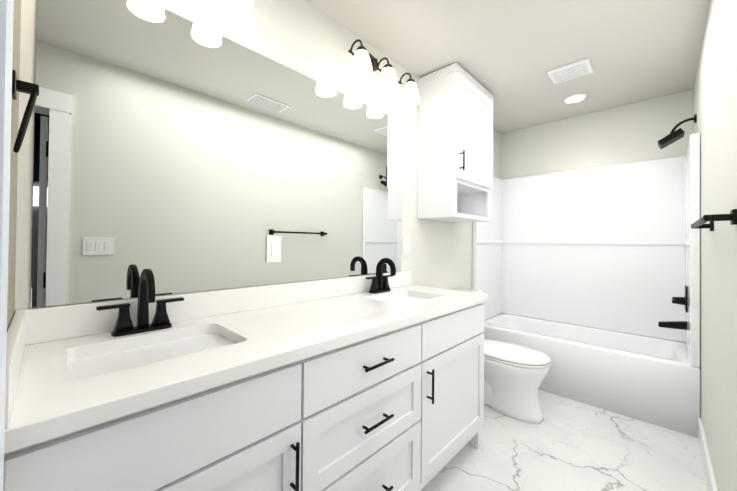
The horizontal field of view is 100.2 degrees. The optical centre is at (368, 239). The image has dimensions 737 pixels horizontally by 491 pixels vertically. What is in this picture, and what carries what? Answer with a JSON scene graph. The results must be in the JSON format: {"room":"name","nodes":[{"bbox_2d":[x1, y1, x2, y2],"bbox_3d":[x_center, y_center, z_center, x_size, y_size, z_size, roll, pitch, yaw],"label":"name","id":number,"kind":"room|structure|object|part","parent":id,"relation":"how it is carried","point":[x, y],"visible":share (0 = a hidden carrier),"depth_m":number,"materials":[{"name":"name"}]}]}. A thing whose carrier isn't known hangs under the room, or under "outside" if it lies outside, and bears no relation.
{"room":"bathroom","nodes":[
{"label":"bathroom","id":0,"kind":"room"},
{"bbox_2d":[7,0,20,330],"bbox_3d":[-1.155,-0.029,0.299,0.840,2.470,1.046,0,-1,44],"label":"wall","id":1,"kind":"structure","parent":0,"point":[13,170],"depth_m":0.79,"materials":[{"name":"beige paint"}]},
{"bbox_2d":[0,0,13,490],"bbox_3d":[-0.551,0.078,0.377,0.108,2.270,0.136,0,-1,44],"label":"door frame","id":2,"kind":"structure","parent":1,"relation":"attached to","point":[6,30],"depth_m":0.42,"materials":[{"name":"white wood"}]},
{"bbox_2d":[5,311,26,426],"bbox_3d":[-0.787,0.253,0.682,0.563,0.100,0.020,0,-1,44],"label":"backsplash","id":3,"kind":"structure","parent":1,"relation":"attached to","point":[16,346],"depth_m":0.61,"materials":[{"name":"white stone"}]},
{"bbox_2d":[12,70,38,152],"bbox_3d":[-0.795,-0.288,0.714,0.052,0.179,0.042,0,-1,44],"label":"towel ring","id":4,"kind":"object","parent":1,"relation":"attached to","point":[32,89],"visible":1,"depth_m":0.70,"materials":[{"name":"black metal"}]},
{"bbox_3d":[-0.807,-0.352,0.702,0.052,0.052,0.006,0,-1,44],"label":"plate","id":5,"kind":"part","parent":4,"relation":"part of","materials":[{"name":"black metal"}]},
{"bbox_3d":[-0.793,-0.352,0.717,0.022,0.022,0.036,0,-1,44],"label":"post","id":6,"kind":"part","parent":4,"relation":"part of","materials":[{"name":"black metal"}]},
{"bbox_2d":[19,271,410,342],"bbox_3d":[-0.350,0.266,1.561,0.020,0.100,1.896,0,-1,44],"label":"backsplash","id":7,"kind":"structure","parent":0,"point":[67,321],"depth_m":1.21,"materials":[{"name":"white stone"}]},
{"bbox_2d":[15,0,499,310],"bbox_3d":[0.243,0.004,2.282,0.126,2.470,3.754,0,-1,44],"label":"wall","id":8,"kind":"structure","parent":0,"point":[175,153],"depth_m":1.25,"materials":[{"name":"beige paint"}]},
{"bbox_2d":[266,235,280,261],"bbox_3d":[-0.448,0.044,1.460,0.009,0.125,0.075,0,-1,44],"label":"outlet","id":9,"kind":"object","parent":8,"relation":"attached to","point":[273,248],"visible":1,"depth_m":1.45,"materials":[{"name":"white plastic"}]},
{"bbox_2d":[348,39,419,105],"bbox_3d":[0.083,-1.033,1.870,0.221,0.278,0.574,0,-1,44],"label":"sconce","id":10,"kind":"object","parent":8,"relation":"attached to","point":[364,64],"visible":1,"depth_m":1.80,"materials":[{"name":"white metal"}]},
{"bbox_3d":[-0.068,-1.069,1.703,0.096,0.068,0.011,0,-1,44],"label":"arm","id":11,"kind":"part","parent":10,"relation":"part of"},
{"bbox_3d":[-0.038,-0.960,1.673,0.124,0.126,0.124,0,-1,44],"label":"lamp shade","id":12,"kind":"part","parent":10,"relation":"part of","materials":[{"name":"white glass"}]},
{"bbox_3d":[0.013,-1.122,1.938,0.025,0.100,0.160,0,-1,44],"label":"plate","id":13,"kind":"part","parent":10,"relation":"part of","materials":[{"name":"brown metal"}]},
{"bbox_3d":[0.040,-1.090,1.912,0.066,0.081,0.018,0,-1,44],"label":"stem","id":14,"kind":"part","parent":10,"relation":"part of","materials":[{"name":"brown metal"}]},
{"bbox_3d":[0.088,-1.066,1.866,0.096,0.068,0.011,0,-1,44],"label":"arm","id":15,"kind":"part","parent":10,"relation":"part of"},
{"bbox_3d":[0.117,-0.957,1.835,0.124,0.126,0.124,0,-1,44],"label":"lamp shade","id":16,"kind":"part","parent":10,"relation":"part of","materials":[{"name":"white glass"}]},
{"bbox_3d":[0.243,-1.063,2.029,0.096,0.068,0.011,0,-1,44],"label":"arm","id":17,"kind":"part","parent":10,"relation":"part of"},
{"bbox_3d":[0.273,-0.954,1.998,0.124,0.126,0.124,0,-1,44],"label":"lamp shade","id":18,"kind":"part","parent":10,"relation":"part of","materials":[{"name":"white glass"}]},
{"bbox_2d":[403,236,409,252],"bbox_3d":[0.275,0.039,2.226,0.009,0.120,0.075,0,-1,44],"label":"outlet","id":19,"kind":"object","parent":8,"relation":"attached to","point":[406,244],"visible":1,"depth_m":2.22,"materials":[{"name":"white plastic"}]},
{"bbox_2d":[418,63,493,222],"bbox_3d":[0.721,-0.684,2.439,0.357,1.058,0.649,0,-1,44],"label":"upper cabinet","id":20,"kind":"object","parent":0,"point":[455,145],"visible":1,"depth_m":2.26,"materials":[{"name":"white wood"}]},
{"bbox_3d":[0.712,-1.188,2.458,0.317,0.050,0.649,0,-1,44],"label":"crown","id":21,"kind":"part","parent":20,"relation":"part of","materials":[{"name":"white wood"}]},
{"bbox_3d":[0.804,-0.659,2.360,0.019,1.008,0.625,0,-1,44],"label":"frame","id":22,"kind":"part","parent":20,"relation":"part of","materials":[{"name":"white wood"}]},
{"bbox_3d":[0.819,-0.789,2.348,0.019,0.732,0.605,0,-1,44],"label":"door","id":23,"kind":"part","parent":20,"relation":"part of","materials":[{"name":"white wood"}]},
{"bbox_2d":[306,0,709,133],"bbox_3d":[0.485,-1.263,1.352,1.760,0.050,4.800,0,-1,44],"label":"ceiling","id":24,"kind":"structure","parent":0,"point":[508,54],"depth_m":1.93,"materials":[{"name":"grey paint"}]},
{"bbox_2d":[547,58,593,83],"bbox_3d":[1.455,-1.209,2.223,0.250,0.020,0.210,0,-1,44],"label":"ceiling vent","id":25,"kind":"object","parent":24,"relation":"in","point":[571,71],"visible":1,"depth_m":2.20,"materials":[{"name":"white metal"}]},
{"bbox_2d":[562,93,588,103],"bbox_3d":[1.770,-1.206,2.640,0.194,0.011,0.194,0,-1,44],"label":"recessed light","id":26,"kind":"object","parent":24,"relation":"in","point":[575,98],"visible":1,"depth_m":2.63,"materials":[{"name":"white plastic"}]},
{"bbox_2d":[421,390,707,490],"bbox_3d":[0.460,1.257,1.328,1.760,0.050,4.800,0,-1,44],"label":"floor","id":27,"kind":"structure","parent":0,"point":[566,444],"depth_m":1.77,"materials":[{"name":"stone"}]},
{"bbox_2d":[3,299,487,490],"bbox_3d":[-0.147,0.790,1.349,0.608,0.872,1.884,0,-1,44],"label":"bathroom vanity","id":28,"kind":"object","parent":27,"relation":"on","point":[345,384],"depth_m":0.92,"materials":[{"name":"white wood"}]},
{"bbox_3d":[-0.404,0.802,0.705,0.019,0.530,0.568,0,-1,44],"label":"door","id":29,"kind":"part","parent":28,"relation":"part of","materials":[{"name":"white wood"}]},
{"bbox_2d":[4,283,487,446],"bbox_3d":[-0.146,0.335,1.365,0.586,0.038,1.896,0,-1,44],"label":"countertop","id":30,"kind":"structure","parent":28,"relation":"on","point":[46,402],"depth_m":0.86,"materials":[{"name":"white stone"}]},
{"bbox_2d":[96,269,183,336],"bbox_3d":[-0.725,0.201,1.007,0.150,0.211,0.238,0,-1,44],"label":"faucet","id":31,"kind":"object","parent":30,"relation":"on","point":[124,326],"visible":0.98,"depth_m":1.02,"materials":[{"name":"black metal"}]},
{"bbox_3d":[-0.812,0.214,0.981,0.024,0.010,0.082,0,-1,44],"label":"lever","id":32,"kind":"part","parent":31,"relation":"part of","materials":[{"name":"black metal"}]},
{"bbox_3d":[-0.725,0.197,1.007,0.150,0.204,0.027,0,-1,44],"label":"spout","id":33,"kind":"part","parent":31,"relation":"part of","materials":[{"name":"black metal"}]},
{"bbox_3d":[-0.704,0.216,1.094,0.024,0.010,0.082,0,-1,44],"label":"lever","id":34,"kind":"part","parent":31,"relation":"part of","materials":[{"name":"black metal"}]},
{"bbox_2d":[63,327,242,382],"bbox_3d":[-0.607,0.395,0.904,0.354,0.124,0.464,0,-1,44],"label":"sink","id":35,"kind":"object","parent":30,"relation":"in","point":[82,364],"depth_m":0.93,"materials":[{"name":"white ceramic"}]},
{"bbox_2d":[365,258,395,292],"bbox_3d":[0.104,0.217,1.877,0.150,0.211,0.238,0,-1,44],"label":"faucet","id":36,"kind":"object","parent":30,"relation":"on","point":[379,283],"visible":1,"depth_m":1.89,"materials":[{"name":"black metal"}]},
{"bbox_3d":[0.104,0.214,1.877,0.150,0.204,0.027,0,-1,44],"label":"spout","id":37,"kind":"part","parent":36,"relation":"part of","materials":[{"name":"black metal"}]},
{"bbox_2d":[383,291,434,302],"bbox_3d":[0.208,0.411,1.758,0.354,0.124,0.464,0,-1,44],"label":"sink","id":38,"kind":"object","parent":30,"relation":"in","point":[404,298],"depth_m":1.88,"materials":[{"name":"white ceramic"}]},
{"bbox_3d":[0.012,0.666,1.141,0.019,0.240,0.617,0,-1,44],"label":"drawer","id":39,"kind":"part","parent":28,"relation":"part of","materials":[{"name":"white wood"}]},
{"bbox_3d":[0.015,0.453,1.143,0.019,0.165,0.617,0,-1,44],"label":"drawer","id":40,"kind":"part","parent":28,"relation":"part of","materials":[{"name":"white wood"}]},
{"bbox_3d":[0.456,0.820,1.606,0.019,0.530,0.656,0,-1,44],"label":"door","id":41,"kind":"part","parent":28,"relation":"part of","materials":[{"name":"white wood"}]},
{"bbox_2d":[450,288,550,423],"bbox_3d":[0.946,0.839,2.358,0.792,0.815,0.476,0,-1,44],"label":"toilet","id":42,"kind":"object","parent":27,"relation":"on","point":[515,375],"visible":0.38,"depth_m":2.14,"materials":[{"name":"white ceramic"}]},
{"bbox_3d":[0.745,0.451,2.558,0.224,0.039,0.476,0,-1,44],"label":"tank lid","id":43,"kind":"part","parent":42,"relation":"part of","materials":[{"name":"white ceramic"}]},
{"bbox_3d":[1.013,1.052,2.291,0.588,0.390,0.378,0,-1,44],"label":"bowl","id":44,"kind":"part","parent":42,"relation":"part of","materials":[{"name":"white ceramic"}]},
{"bbox_3d":[1.018,0.847,2.289,0.592,0.017,0.384,0,-1,44],"label":"seat","id":45,"kind":"part","parent":42,"relation":"part of","materials":[{"name":"white ceramic"}]},
{"bbox_3d":[1.019,0.823,2.289,0.588,0.028,0.380,0,-1,44],"label":"lid","id":46,"kind":"part","parent":42,"relation":"part of","materials":[{"name":"white ceramic"}]},
{"bbox_2d":[482,313,699,437],"bbox_3d":[1.789,1.038,2.720,1.514,0.440,0.712,0,-1,44],"label":"bathtub","id":47,"kind":"object","parent":27,"relation":"on","point":[652,380],"visible":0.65,"depth_m":2.31,"materials":[{"name":"white ceramic"}]},
{"bbox_2d":[500,90,692,179],"bbox_3d":[2.088,0.029,3.033,1.520,2.470,0.120,0,-1,44],"label":"wall","id":48,"kind":"structure","parent":0,"point":[632,133],"depth_m":2.88,"materials":[{"name":"white paint"}]},
{"bbox_2d":[472,133,699,367],"bbox_3d":[1.800,0.070,2.731,1.514,1.494,0.708,0,-1,44],"label":"shower surround","id":49,"kind":"object","parent":48,"relation":"attached to","point":[614,248],"visible":0.92,"depth_m":2.83,"materials":[{"name":"white plastic"}]},
{"bbox_2d":[658,321,686,329],"bbox_3d":[2.253,0.628,2.285,0.150,0.063,0.056,0,-1,44],"label":"tub spout","id":50,"kind":"object","parent":49,"relation":"attached to","point":[682,325],"visible":1,"depth_m":2.26,"materials":[{"name":"black metal"}]},
{"bbox_2d":[672,285,686,312],"bbox_3d":[2.276,0.429,2.256,0.078,0.180,0.185,0,-1,44],"label":"shower valve","id":51,"kind":"object","parent":49,"relation":"attached to","point":[680,300],"visible":1,"depth_m":2.23,"materials":[{"name":"black metal"}]},
{"bbox_3d":[2.306,0.429,2.238,0.008,0.180,0.170,0,-1,44],"label":"plate","id":52,"kind":"part","parent":51,"relation":"part of","materials":[{"name":"black metal"}]},
{"bbox_2d":[693,0,736,490],"bbox_3d":[1.108,-0.002,0.817,0.120,2.470,4.680,0,-1,44],"label":"wall","id":53,"kind":"structure","parent":0,"point":[715,100],"depth_m":1.33,"materials":[{"name":"white paint"}]},
{"bbox_2d":[658,114,696,148],"bbox_3d":[2.283,-0.800,2.283,0.203,0.202,0.140,0,-1,44],"label":"shower head","id":54,"kind":"object","parent":53,"relation":"attached to","point":[673,136],"visible":1,"depth_m":2.27},
{"bbox_3d":[2.307,-0.832,2.261,0.139,0.099,0.018,0,-1,44],"label":"arm","id":55,"kind":"part","parent":54,"relation":"part of"},
{"bbox_2d":[698,418,716,490],"bbox_3d":[1.133,1.170,0.942,0.014,0.130,2.761,0,-1,44],"label":"baseboard","id":56,"kind":"structure","parent":53,"relation":"attached to","point":[709,473],"depth_m":1.56,"materials":[{"name":"white wood"}]},
{"bbox_2d":[691,209,736,230],"bbox_3d":[1.403,-0.069,1.269,0.074,0.050,0.690,0,-1,44],"label":"towel rail","id":57,"kind":"object","parent":53,"relation":"attached to","point":[731,217],"visible":1,"depth_m":1.04,"materials":[{"name":"black metal"}]},
{"bbox_3d":[1.620,-0.065,1.504,0.063,0.022,0.022,0,-1,44],"label":"post","id":58,"kind":"part","parent":57,"relation":"part of","materials":[{"name":"black metal"}]},
{"bbox_3d":[1.178,-0.074,1.041,0.063,0.022,0.022,0,-1,44],"label":"post","id":59,"kind":"part","parent":57,"relation":"part of","materials":[{"name":"black metal"}]}
]}

